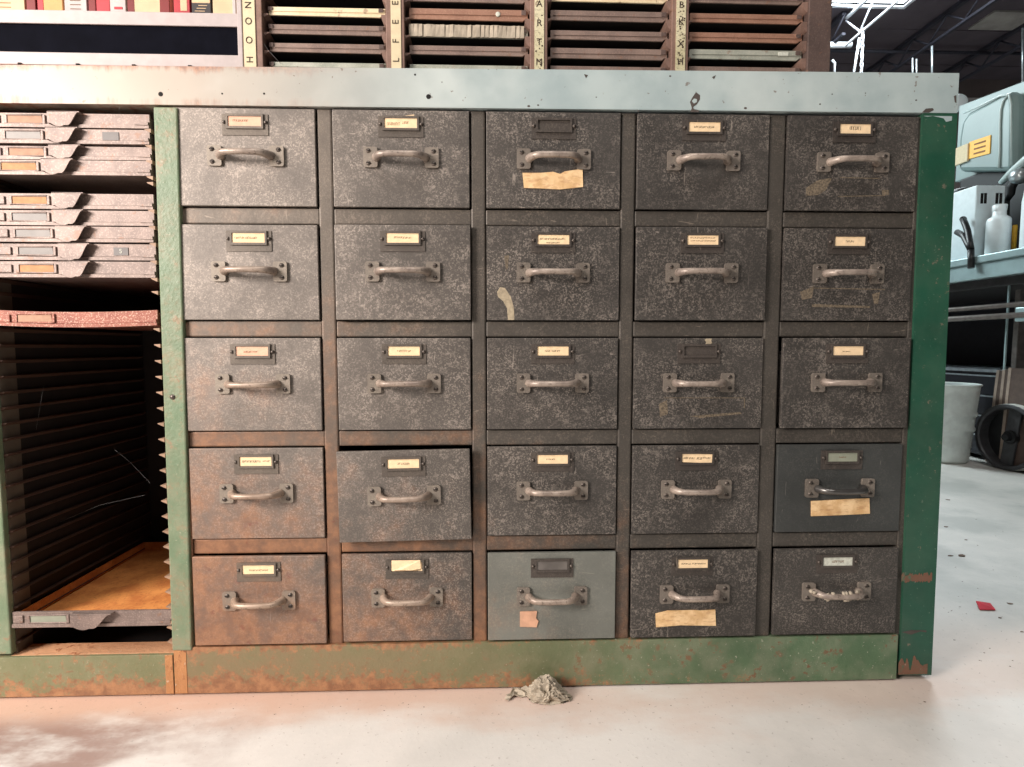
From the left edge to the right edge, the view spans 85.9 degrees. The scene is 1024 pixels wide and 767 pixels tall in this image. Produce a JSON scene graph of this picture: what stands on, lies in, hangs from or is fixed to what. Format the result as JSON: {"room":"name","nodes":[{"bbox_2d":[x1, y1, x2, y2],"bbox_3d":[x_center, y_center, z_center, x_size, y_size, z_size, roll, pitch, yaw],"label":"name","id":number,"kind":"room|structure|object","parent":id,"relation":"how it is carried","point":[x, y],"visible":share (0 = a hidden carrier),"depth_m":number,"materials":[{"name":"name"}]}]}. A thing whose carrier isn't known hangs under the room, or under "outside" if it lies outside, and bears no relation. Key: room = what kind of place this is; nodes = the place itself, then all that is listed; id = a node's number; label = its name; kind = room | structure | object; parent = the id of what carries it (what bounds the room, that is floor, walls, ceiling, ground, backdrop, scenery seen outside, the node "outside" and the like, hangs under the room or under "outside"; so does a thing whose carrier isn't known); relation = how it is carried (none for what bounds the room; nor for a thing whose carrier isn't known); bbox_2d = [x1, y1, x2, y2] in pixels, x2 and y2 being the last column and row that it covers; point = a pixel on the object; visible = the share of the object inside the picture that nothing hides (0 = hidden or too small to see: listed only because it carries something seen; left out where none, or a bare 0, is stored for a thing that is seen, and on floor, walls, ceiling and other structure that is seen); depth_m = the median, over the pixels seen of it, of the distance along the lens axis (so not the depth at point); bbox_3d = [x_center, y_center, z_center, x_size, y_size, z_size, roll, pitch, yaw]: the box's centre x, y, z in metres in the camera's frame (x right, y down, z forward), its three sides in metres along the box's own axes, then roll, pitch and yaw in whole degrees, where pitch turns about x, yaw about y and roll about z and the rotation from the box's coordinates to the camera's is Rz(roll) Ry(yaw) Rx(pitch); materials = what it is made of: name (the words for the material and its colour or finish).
{"room":"print shop","nodes":[
{"label":"print shop","id":0,"kind":"room"},
{"bbox_2d":[0,453,1023,766],"bbox_3d":[1.742,0.422,2.143,16.500,0.100,12.500,0,4,-2],"label":"floor","id":1,"kind":"structure","parent":0,"point":[972,713],"depth_m":0.77,"materials":[{"name":"concrete"}]},
{"bbox_2d":[0,129,174,696],"bbox_3d":[-0.642,0.028,0.950,0.282,0.844,0.339,0,4,-2],"label":"base cabinet","id":2,"kind":"object","parent":1,"relation":"on","point":[101,408],"visible":0.54,"depth_m":0.89,"materials":[{"name":"metal"}]},
{"bbox_2d":[0,127,154,151],"bbox_3d":[-0.621,-0.350,0.904,0.228,0.022,0.310,0,4,-2],"label":"tray","id":3,"kind":"object","parent":2,"relation":"in","point":[49,135],"visible":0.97,"depth_m":0.76,"materials":[{"name":"silver metal"}]},
{"bbox_2d":[0,111,154,136],"bbox_3d":[-0.621,-0.371,0.903,0.228,0.021,0.310,0,4,-2],"label":"tray","id":4,"kind":"object","parent":2,"relation":"in","point":[80,120],"visible":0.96,"depth_m":0.76,"materials":[{"name":"grey metal"}]},
{"bbox_2d":[0,144,155,166],"bbox_3d":[-0.621,-0.329,0.908,0.228,0.020,0.310,0,4,-2],"label":"tray","id":5,"kind":"object","parent":2,"relation":"in","point":[75,151],"visible":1,"depth_m":0.76,"materials":[{"name":"grey metal"}]},
{"bbox_2d":[0,158,156,198],"bbox_3d":[-0.621,-0.308,0.907,0.228,0.022,0.310,0,4,-2],"label":"tray","id":6,"kind":"object","parent":2,"relation":"in","point":[44,175],"visible":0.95,"depth_m":0.77,"materials":[{"name":"grey metal"}]},
{"bbox_2d":[0,192,156,214],"bbox_3d":[-0.621,-0.263,0.912,0.228,0.023,0.310,0,4,-2],"label":"tray","id":7,"kind":"object","parent":2,"relation":"in","point":[55,200],"visible":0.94,"depth_m":0.77,"materials":[{"name":"grey metal"}]},
{"bbox_2d":[0,209,157,231],"bbox_3d":[-0.621,-0.240,0.913,0.228,0.022,0.310,0,4,-2],"label":"tray","id":8,"kind":"object","parent":2,"relation":"in","point":[79,217],"visible":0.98,"depth_m":0.77,"materials":[{"name":"silver metal"}]},
{"bbox_2d":[0,243,158,265],"bbox_3d":[-0.621,-0.194,0.917,0.228,0.024,0.310,0,4,-2],"label":"tray","id":9,"kind":"object","parent":2,"relation":"in","point":[59,251],"visible":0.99,"depth_m":0.77,"materials":[{"name":"silver metal"}]},
{"bbox_2d":[0,225,158,247],"bbox_3d":[-0.621,-0.217,0.913,0.228,0.023,0.310,0,4,-2],"label":"tray","id":10,"kind":"object","parent":2,"relation":"in","point":[55,234],"visible":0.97,"depth_m":0.77,"materials":[{"name":"silver metal"}]},
{"bbox_2d":[0,261,159,295],"bbox_3d":[-0.621,-0.169,0.917,0.228,0.024,0.310,0,4,-2],"label":"tray","id":11,"kind":"object","parent":2,"relation":"in","point":[122,278],"visible":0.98,"depth_m":0.77,"materials":[{"name":"grey metal"}]},
{"bbox_2d":[0,310,160,330],"bbox_3d":[-0.621,-0.102,0.923,0.228,0.024,0.304,0,4,-2],"label":"tray","id":12,"kind":"object","parent":2,"relation":"in","point":[147,320],"visible":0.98,"depth_m":0.78,"materials":[{"name":"red metal"}]},
{"bbox_2d":[12,542,171,629],"bbox_3d":[-0.621,0.336,0.952,0.228,0.024,0.310,0,4,-2],"label":"tray","id":13,"kind":"object","parent":2,"relation":"in","point":[132,592],"visible":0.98,"depth_m":0.89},
{"bbox_2d":[36,44,280,520],"bbox_3d":[-0.565,-0.143,0.820,0.425,0.746,0.104,0,4,5],"label":"cobweb","id":14,"kind":"object","parent":2,"relation":"attached to","point":[264,44],"visible":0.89,"depth_m":0.83,"materials":[{"name":"fabric"}]},
{"bbox_2d":[505,686,528,700],"bbox_3d":[0.014,0.459,0.817,0.053,0.007,0.026,-1,4,-11],"label":"flap","id":15,"kind":"object","parent":1,"relation":"on","point":[521,692],"visible":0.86,"depth_m":0.82,"materials":[{"name":"beige paper"}]},
{"bbox_2d":[51,499,1022,714],"bbox_3d":[0.554,0.442,1.095,2.557,0.002,0.594,-2,4,-25],"label":"grit","id":16,"kind":"object","parent":1,"relation":"on","point":[959,555],"visible":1,"depth_m":1.05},
{"bbox_2d":[527,674,571,704],"bbox_3d":[0.055,0.446,0.808,0.068,0.034,0.037,0,4,-2],"label":"crumpled paper","id":17,"kind":"object","parent":1,"relation":"on","point":[546,690],"visible":1,"depth_m":0.80,"materials":[{"name":"beige paper"}]},
{"bbox_2d":[154,107,956,693],"bbox_3d":[0.069,0.022,0.989,1.150,0.850,0.439,0,4,-2],"label":"base cabinet","id":18,"kind":"object","parent":1,"relation":"on","point":[579,398],"visible":1,"depth_m":0.80,"materials":[{"name":"metal"}]},
{"bbox_2d":[0,65,958,158],"bbox_3d":[-0.091,-0.428,0.980,1.454,0.060,0.426,0,4,-2],"label":"countertop","id":19,"kind":"structure","parent":18,"relation":"on","point":[85,89],"depth_m":0.77,"materials":[{"name":"metal"}]},
{"bbox_2d":[0,0,243,66],"bbox_3d":[-0.607,-0.595,0.955,0.405,0.288,0.306,0,4,-2],"label":"shelf unit","id":20,"kind":"object","parent":19,"relation":"on","point":[27,37],"visible":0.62,"depth_m":0.81,"materials":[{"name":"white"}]},
{"bbox_2d":[0,0,26,9],"bbox_3d":[-0.758,-0.608,0.850,0.076,0.115,0.090,0,4,-2],"label":"book","id":21,"kind":"object","parent":20,"relation":"on","point":[4,4],"visible":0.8,"depth_m":0.81,"materials":[{"name":"beige paper"}]},
{"bbox_2d":[26,0,37,9],"bbox_3d":[-0.709,-0.600,0.851,0.013,0.100,0.090,0,4,-2],"label":"book","id":22,"kind":"object","parent":20,"relation":"on","point":[31,4],"visible":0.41,"depth_m":0.81,"materials":[{"name":"red"}]},
{"bbox_2d":[37,0,64,9],"bbox_3d":[-0.684,-0.613,0.854,0.036,0.125,0.090,0,4,-2],"label":"carton","id":23,"kind":"object","parent":20,"relation":"on","point":[42,4],"visible":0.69,"depth_m":0.81,"materials":[{"name":"yellow cardboard"}]},
{"bbox_2d":[64,0,88,10],"bbox_3d":[-0.647,-0.601,0.856,0.032,0.100,0.090,0,4,-2],"label":"book","id":24,"kind":"object","parent":20,"relation":"on","point":[73,5],"visible":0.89,"depth_m":0.81,"materials":[{"name":"white paper"}]},
{"bbox_2d":[89,0,96,10],"bbox_3d":[-0.623,-0.613,0.855,0.010,0.125,0.090,0,4,-2],"label":"book","id":25,"kind":"object","parent":20,"relation":"on","point":[92,3],"visible":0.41,"depth_m":0.81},
{"bbox_2d":[96,0,127,11],"bbox_3d":[-0.595,-0.608,0.855,0.042,0.115,0.090,0,4,-2],"label":"carton","id":26,"kind":"object","parent":20,"relation":"on","point":[102,5],"visible":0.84,"depth_m":0.81,"materials":[{"name":"cardboard"}]},
{"bbox_2d":[127,0,173,11],"bbox_3d":[-0.541,-0.608,0.858,0.061,0.116,0.090,0,4,-2],"label":"carton","id":27,"kind":"object","parent":20,"relation":"on","point":[133,5],"visible":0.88,"depth_m":0.82,"materials":[{"name":"yellow cardboard"}]},
{"bbox_2d":[174,0,191,12],"bbox_3d":[-0.493,-0.601,0.860,0.023,0.100,0.090,0,4,-2],"label":"carton","id":28,"kind":"object","parent":20,"relation":"on","point":[180,6],"visible":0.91,"depth_m":0.82,"materials":[{"name":"cardboard"}]},
{"bbox_2d":[192,0,212,12],"bbox_3d":[-0.463,-0.608,0.857,0.028,0.115,0.090,0,4,-2],"label":"carton","id":29,"kind":"object","parent":20,"relation":"on","point":[198,6],"visible":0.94,"depth_m":0.82,"materials":[{"name":"black cardboard"}]},
{"bbox_2d":[213,0,236,13],"bbox_3d":[-0.429,-0.609,0.859,0.034,0.115,0.090,0,4,-2],"label":"carton","id":30,"kind":"object","parent":20,"relation":"on","point":[219,6],"visible":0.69,"depth_m":0.82,"materials":[{"name":"yellow cardboard"}]},
{"bbox_2d":[242,0,831,71],"bbox_3d":[0.042,-0.587,0.957,0.888,0.272,0.266,0,4,-2],"label":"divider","id":31,"kind":"object","parent":19,"relation":"on","point":[815,28],"visible":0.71,"depth_m":0.83,"materials":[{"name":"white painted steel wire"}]},
{"bbox_2d":[268,24,385,44],"bbox_3d":[-0.282,-0.541,0.940,0.174,0.014,0.224,0,4,-2],"label":"tray","id":32,"kind":"object","parent":31,"relation":"in","point":[281,33],"visible":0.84,"depth_m":0.83,"materials":[{"name":"metal"}]},
{"bbox_2d":[268,6,385,25],"bbox_3d":[-0.282,-0.567,0.938,0.174,0.013,0.224,0,4,-2],"label":"tray","id":33,"kind":"object","parent":31,"relation":"in","point":[280,15],"visible":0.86,"depth_m":0.83,"materials":[{"name":"paper"}]},
{"bbox_2d":[269,43,385,63],"bbox_3d":[-0.282,-0.515,0.942,0.174,0.014,0.224,0,4,-2],"label":"tray","id":34,"kind":"object","parent":31,"relation":"in","point":[283,52],"visible":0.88,"depth_m":0.83,"materials":[{"name":"metal"}]},
{"bbox_2d":[270,62,386,67],"bbox_3d":[-0.282,-0.487,0.944,0.174,0.014,0.224,0,4,-2],"label":"tray","id":35,"kind":"object","parent":31,"relation":"in","point":[272,64],"visible":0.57,"depth_m":0.83,"materials":[{"name":"metal"}]},
{"bbox_2d":[273,0,384,8],"bbox_3d":[-0.282,-0.598,0.936,0.174,0.013,0.224,0,4,-2],"label":"tray","id":36,"kind":"object","parent":31,"relation":"in","point":[368,4],"visible":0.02,"depth_m":0.85,"materials":[{"name":"metal"}]},
{"bbox_2d":[409,24,527,46],"bbox_3d":[-0.069,-0.542,0.946,0.180,0.018,0.226,0,4,-2],"label":"tray","id":37,"kind":"object","parent":31,"relation":"in","point":[425,34],"visible":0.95,"depth_m":0.84,"materials":[{"name":"paper"}]},
{"bbox_2d":[409,8,527,25],"bbox_3d":[-0.069,-0.568,0.945,0.180,0.017,0.224,0,4,-2],"label":"tray","id":38,"kind":"object","parent":31,"relation":"in","point":[422,16],"visible":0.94,"depth_m":0.84,"materials":[{"name":"metal"}]},
{"bbox_2d":[410,45,527,65],"bbox_3d":[-0.069,-0.515,0.949,0.180,0.014,0.224,0,4,-2],"label":"tray","id":39,"kind":"object","parent":31,"relation":"in","point":[420,54],"visible":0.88,"depth_m":0.84,"materials":[{"name":"metal"}]},
{"bbox_2d":[410,0,527,9],"bbox_3d":[-0.069,-0.593,0.944,0.180,0.015,0.224,0,4,-2],"label":"tray","id":40,"kind":"object","parent":31,"relation":"in","point":[434,4],"visible":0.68,"depth_m":0.84,"materials":[{"name":"metal"}]},
{"bbox_2d":[410,64,527,68],"bbox_3d":[-0.069,-0.488,0.951,0.180,0.013,0.224,0,4,-2],"label":"tray","id":41,"kind":"object","parent":31,"relation":"in","point":[411,65],"visible":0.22,"depth_m":0.84,"materials":[{"name":"wood"}]},
{"bbox_2d":[548,30,666,56],"bbox_3d":[0.146,-0.542,0.954,0.181,0.014,0.224,0,4,-2],"label":"tray","id":42,"kind":"object","parent":31,"relation":"in","point":[560,38],"visible":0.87,"depth_m":0.85,"materials":[{"name":"metal"}]},
{"bbox_2d":[549,48,666,68],"bbox_3d":[0.146,-0.515,0.956,0.181,0.016,0.224,0,4,-2],"label":"tray","id":43,"kind":"object","parent":31,"relation":"in","point":[560,56],"visible":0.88,"depth_m":0.85,"materials":[{"name":"metal"}]},
{"bbox_2d":[549,10,667,35],"bbox_3d":[0.146,-0.570,0.952,0.181,0.015,0.224,0,4,-2],"label":"tray","id":44,"kind":"object","parent":31,"relation":"in","point":[572,20],"visible":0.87,"depth_m":0.84,"materials":[{"name":"metal"}]},
{"bbox_2d":[549,0,667,16],"bbox_3d":[0.146,-0.597,0.950,0.181,0.012,0.224,0,4,-2],"label":"tray","id":45,"kind":"object","parent":31,"relation":"in","point":[576,5],"visible":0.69,"depth_m":0.85,"materials":[{"name":"wood"}]},
{"bbox_2d":[550,66,666,69],"bbox_3d":[0.146,-0.489,0.958,0.181,0.014,0.224,0,4,-2],"label":"tray","id":46,"kind":"object","parent":31,"relation":"in","point":[551,67],"visible":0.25,"depth_m":0.85,"materials":[{"name":"metal"}]},
{"bbox_2d":[688,66,800,71],"bbox_3d":[0.359,-0.493,0.965,0.177,0.014,0.224,0,4,-2],"label":"tray","id":47,"kind":"object","parent":31,"relation":"in","point":[690,68],"visible":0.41,"depth_m":0.85,"materials":[{"name":"wood"}]},
{"bbox_2d":[688,49,801,67],"bbox_3d":[0.359,-0.517,0.963,0.177,0.015,0.224,0,4,-2],"label":"tray","id":48,"kind":"object","parent":31,"relation":"in","point":[699,57],"visible":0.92,"depth_m":0.85,"materials":[{"name":"metal"}]},
{"bbox_2d":[688,32,801,50],"bbox_3d":[0.359,-0.543,0.961,0.177,0.014,0.224,0,4,-2],"label":"tray","id":49,"kind":"object","parent":31,"relation":"in","point":[700,40],"visible":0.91,"depth_m":0.85,"materials":[{"name":"metal"}]},
{"bbox_2d":[688,13,802,34],"bbox_3d":[0.359,-0.571,0.959,0.177,0.014,0.224,0,4,-2],"label":"tray","id":50,"kind":"object","parent":31,"relation":"in","point":[701,22],"visible":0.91,"depth_m":0.85,"materials":[{"name":"metal"}]},
{"bbox_2d":[689,0,802,14],"bbox_3d":[0.359,-0.599,0.957,0.177,0.012,0.224,0,4,-2],"label":"tray","id":51,"kind":"object","parent":31,"relation":"in","point":[766,7],"visible":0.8,"depth_m":0.86,"materials":[{"name":"metal"}]},
{"bbox_2d":[941,382,982,463],"bbox_3d":[1.947,0.172,2.485,0.261,0.349,0.261,0,4,-2],"label":"bucket","id":52,"kind":"object","parent":1,"relation":"on","point":[961,399],"visible":0.56,"depth_m":2.38,"materials":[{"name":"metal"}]},
{"bbox_2d":[945,364,1010,454],"bbox_3d":[2.326,0.066,3.448,0.467,0.392,2.107,0,4,-2],"label":"chest","id":53,"kind":"object","parent":1,"relation":"on","point":[985,375],"visible":0.1,"depth_m":2.52,"materials":[{"name":"black metal"}]},
{"bbox_2d":[946,247,1023,369],"bbox_3d":[2.300,-0.139,3.101,0.820,0.887,3.350,0,4,-2],"label":"workbench","id":54,"kind":"object","parent":1,"relation":"on","point":[986,308],"visible":0.23,"depth_m":2.43,"materials":[{"name":"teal metal"}]},
{"bbox_2d":[957,94,967,111],"bbox_3d":[2.409,-1.077,3.041,0.110,0.993,0.112,0,4,-2],"label":"work lamp","id":55,"kind":"object","parent":54,"relation":"on","point":[962,99],"visible":0.11,"depth_m":2.97,"materials":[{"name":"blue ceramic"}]},
{"bbox_2d":[954,216,974,268],"bbox_3d":[1.932,-0.602,2.335,0.042,0.240,0.153,1,4,16],"label":"hose","id":56,"kind":"object","parent":54,"relation":"hanging from","point":[966,236],"visible":1,"depth_m":2.31,"materials":[{"name":"black rubber"}]},
{"bbox_2d":[951,185,1004,260],"bbox_3d":[2.056,-0.715,2.504,0.156,0.344,0.305,0,4,-2],"label":"control box","id":57,"kind":"object","parent":54,"relation":"on","point":[975,203],"depth_m":2.36,"materials":[{"name":"white metal"}]},
{"bbox_2d":[980,192,984,203],"bbox_3d":[2.007,-0.793,2.348,0.015,0.048,0.007,0,4,-2],"label":"vent","id":58,"kind":"object","parent":57,"relation":"attached to","point":[982,194],"depth_m":2.35,"materials":[{"name":"black"}]},
{"bbox_2d":[984,192,987,203],"bbox_3d":[2.022,-0.793,2.348,0.015,0.048,0.007,0,4,-2],"label":"vent","id":59,"kind":"object","parent":57,"relation":"attached to","point":[985,193],"depth_m":2.35,"materials":[{"name":"black"}]},
{"bbox_2d":[995,192,999,203],"bbox_3d":[2.072,-0.794,2.350,0.015,0.048,0.007,0,4,-2],"label":"vent","id":60,"kind":"object","parent":57,"relation":"attached to","point":[997,194],"depth_m":2.35,"materials":[{"name":"black"}]},
{"bbox_2d":[999,192,1003,203],"bbox_3d":[2.089,-0.794,2.350,0.015,0.048,0.007,0,4,-2],"label":"vent","id":61,"kind":"object","parent":57,"relation":"attached to","point":[1001,194],"depth_m":2.35,"materials":[{"name":"black"}]},
{"bbox_2d":[955,82,1023,249],"bbox_3d":[2.436,-0.952,2.379,0.490,0.832,0.843,0,4,-2],"label":"guard","id":62,"kind":"object","parent":54,"relation":"on","point":[990,142],"visible":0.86,"depth_m":2.52,"materials":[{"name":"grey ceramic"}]},
{"bbox_2d":[984,204,1011,254],"bbox_3d":[2.041,-0.639,2.308,0.083,0.217,0.083,0,4,-2],"label":"bottle","id":63,"kind":"object","parent":54,"relation":"on","point":[998,230],"visible":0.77,"depth_m":2.28,"materials":[{"name":"white plastic"}]},
{"bbox_2d":[998,156,1023,215],"bbox_3d":[2.167,-0.766,2.364,0.069,0.465,0.204,0,4,-2],"label":"lever arm","id":64,"kind":"object","parent":54,"relation":"on","point":[1015,174],"visible":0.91,"depth_m":2.37,"materials":[{"name":"grey metal"}]},
{"bbox_2d":[1011,225,1017,249],"bbox_3d":[2.104,-0.597,2.305,0.018,0.133,0.018,0,4,-2],"label":"tin","id":65,"kind":"object","parent":54,"relation":"on","point":[1014,227],"visible":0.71,"depth_m":2.30,"materials":[{"name":"yellow metal"}]},
{"bbox_2d":[1019,194,1023,247],"bbox_3d":[2.060,-0.666,2.141,0.116,0.293,0.116,0,4,-2],"label":"jug","id":66,"kind":"object","parent":54,"relation":"on","point":[1021,237],"visible":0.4,"depth_m":2.16,"materials":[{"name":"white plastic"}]},
{"bbox_2d":[976,601,994,609],"bbox_3d":[0.934,0.438,1.086,0.037,0.009,0.021,0,4,2],"label":"scrap","id":67,"kind":"object","parent":1,"relation":"on","point":[981,605],"visible":1,"depth_m":1.08,"materials":[{"name":"red paper"}]},
{"bbox_2d":[985,370,1001,461],"bbox_3d":[2.131,0.153,2.308,0.012,0.409,0.292,0,4,-2],"label":"leaning board","id":68,"kind":"object","parent":1,"relation":"on","point":[996,395],"visible":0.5,"depth_m":2.40,"materials":[{"name":"wood"}]},
{"bbox_2d":[975,404,1023,470],"bbox_3d":[2.081,0.223,2.286,0.076,0.278,0.278,0,4,-6],"label":"wheel","id":69,"kind":"object","parent":1,"relation":"on","point":[988,427],"visible":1,"depth_m":2.33,"materials":[{"name":"metal"}]},
{"bbox_2d":[999,369,1007,403],"bbox_3d":[2.113,0.153,2.254,0.012,0.416,0.284,0,4,-2],"label":"leaning board","id":70,"kind":"object","parent":1,"relation":"on","point":[1004,372],"visible":0.2,"depth_m":2.35,"materials":[{"name":"brown wood"}]},
{"bbox_2d":[999,368,1023,471],"bbox_3d":[2.095,0.153,2.204,0.012,0.423,0.283,0,4,-2],"label":"leaning board","id":71,"kind":"object","parent":1,"relation":"on","point":[1014,389],"visible":0.63,"depth_m":2.28,"materials":[{"name":"wood"}]},
{"bbox_2d":[831,60,835,71],"bbox_3d":[3.332,-3.236,5.707,0.052,0.248,0.024,0,4,-2],"label":"pipe","id":72,"kind":"object","parent":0,"point":[832,61],"visible":0.6,"depth_m":5.70,"materials":[{"name":"white metal"}]},
{"bbox_2d":[853,37,860,71],"bbox_3d":[3.690,-3.461,5.904,0.086,0.480,0.024,0,4,-2],"label":"hanging rod","id":73,"kind":"object","parent":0,"point":[859,38],"visible":0.65,"depth_m":5.89,"materials":[{"name":"white paint"}]},
{"bbox_2d":[912,58,913,72],"bbox_3d":[4.607,-3.594,6.326,0.032,0.289,0.018,0,4,-2],"label":"rod","id":74,"kind":"object","parent":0,"point":[912,58],"visible":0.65,"depth_m":6.32,"materials":[{"name":"grey metal"}]},
{"bbox_2d":[829,0,1023,79],"bbox_3d":[1.740,-4.118,1.834,16.500,0.040,12.500,0,4,-2],"label":"ceiling","id":75,"kind":"structure","parent":0,"point":[895,26],"depth_m":7.05,"materials":[{"name":"metal"}]},
{"bbox_2d":[831,11,846,42],"bbox_3d":[3.936,-4.349,7.330,0.060,0.270,1.563,0,4,-2],"label":"joist","id":76,"kind":"object","parent":75,"relation":"attached to","point":[840,17],"visible":0.16,"depth_m":6.66,"materials":[{"name":"metal"}]},
{"bbox_2d":[830,42,852,47],"bbox_3d":[3.981,-4.165,6.768,0.390,0.073,0.070,0,4,-2],"label":"ceiling pipe","id":77,"kind":"object","parent":76,"relation":"attached to","point":[838,44],"visible":0.59,"depth_m":6.74,"materials":[{"name":"white metal"}]},
{"bbox_2d":[844,0,899,46],"bbox_3d":[4.133,-3.999,3.156,0.036,0.340,6.977,0,4,-2],"label":"joist","id":78,"kind":"object","parent":75,"relation":"attached to","point":[863,2],"visible":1,"depth_m":6.31,"materials":[{"name":"white paint"}]},
{"bbox_2d":[860,28,864,71],"bbox_3d":[4.030,-3.754,6.335,0.031,0.649,0.031,4,5,43],"label":"chain","id":79,"kind":"object","parent":78,"relation":"hanging from","point":[862,34],"visible":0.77,"depth_m":6.32,"materials":[{"name":"white paint"}]},
{"bbox_2d":[832,0,914,8],"bbox_3d":[3.655,-4.351,5.230,2.030,0.041,2.460,0,4,-2],"label":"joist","id":80,"kind":"structure","parent":75,"relation":"attached to","point":[909,2],"depth_m":6.44,"materials":[{"name":"white paint"}]},
{"bbox_2d":[864,0,997,71],"bbox_3d":[5.272,-4.117,3.930,0.060,0.270,8.462,0,4,-2],"label":"joist","id":81,"kind":"object","parent":75,"relation":"attached to","point":[944,15],"visible":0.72,"depth_m":6.78,"materials":[{"name":"metal"}]},
{"bbox_2d":[830,49,1020,55],"bbox_3d":[5.615,-4.400,7.307,2.890,0.046,0.044,0,4,-2],"label":"ceiling pipe","id":82,"kind":"object","parent":81,"relation":"attached to","point":[831,50],"visible":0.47,"depth_m":7.29,"materials":[{"name":"metal"}]},
{"bbox_2d":[942,23,1023,82],"bbox_3d":[6.425,-4.120,3.968,0.060,0.270,8.462,0,4,-2],"label":"joist","id":83,"kind":"object","parent":75,"relation":"attached to","point":[1010,33],"visible":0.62,"depth_m":7.26,"materials":[{"name":"metal"}]},
{"bbox_2d":[931,46,932,72],"bbox_3d":[4.833,-3.664,6.328,0.044,0.422,0.022,0,4,-2],"label":"hanging rod","id":84,"kind":"object","parent":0,"point":[931,46],"visible":0.65,"depth_m":6.32,"materials":[{"name":"grey metal"}]},
{"bbox_2d":[954,79,1020,189],"bbox_3d":[1.535,-2.362,8.275,16.500,4.620,0.180,0,4,-2],"label":"wall","id":85,"kind":"structure","parent":0,"point":[974,89],"depth_m":8.26,"materials":[{"name":"black paint"}]},
{"bbox_2d":[1021,28,1023,81],"bbox_3d":[5.901,-3.750,6.357,0.065,0.691,0.020,0,4,-2],"label":"hanging rod","id":86,"kind":"object","parent":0,"point":[1022,29],"visible":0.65,"depth_m":6.35,"materials":[{"name":"grey metal"}]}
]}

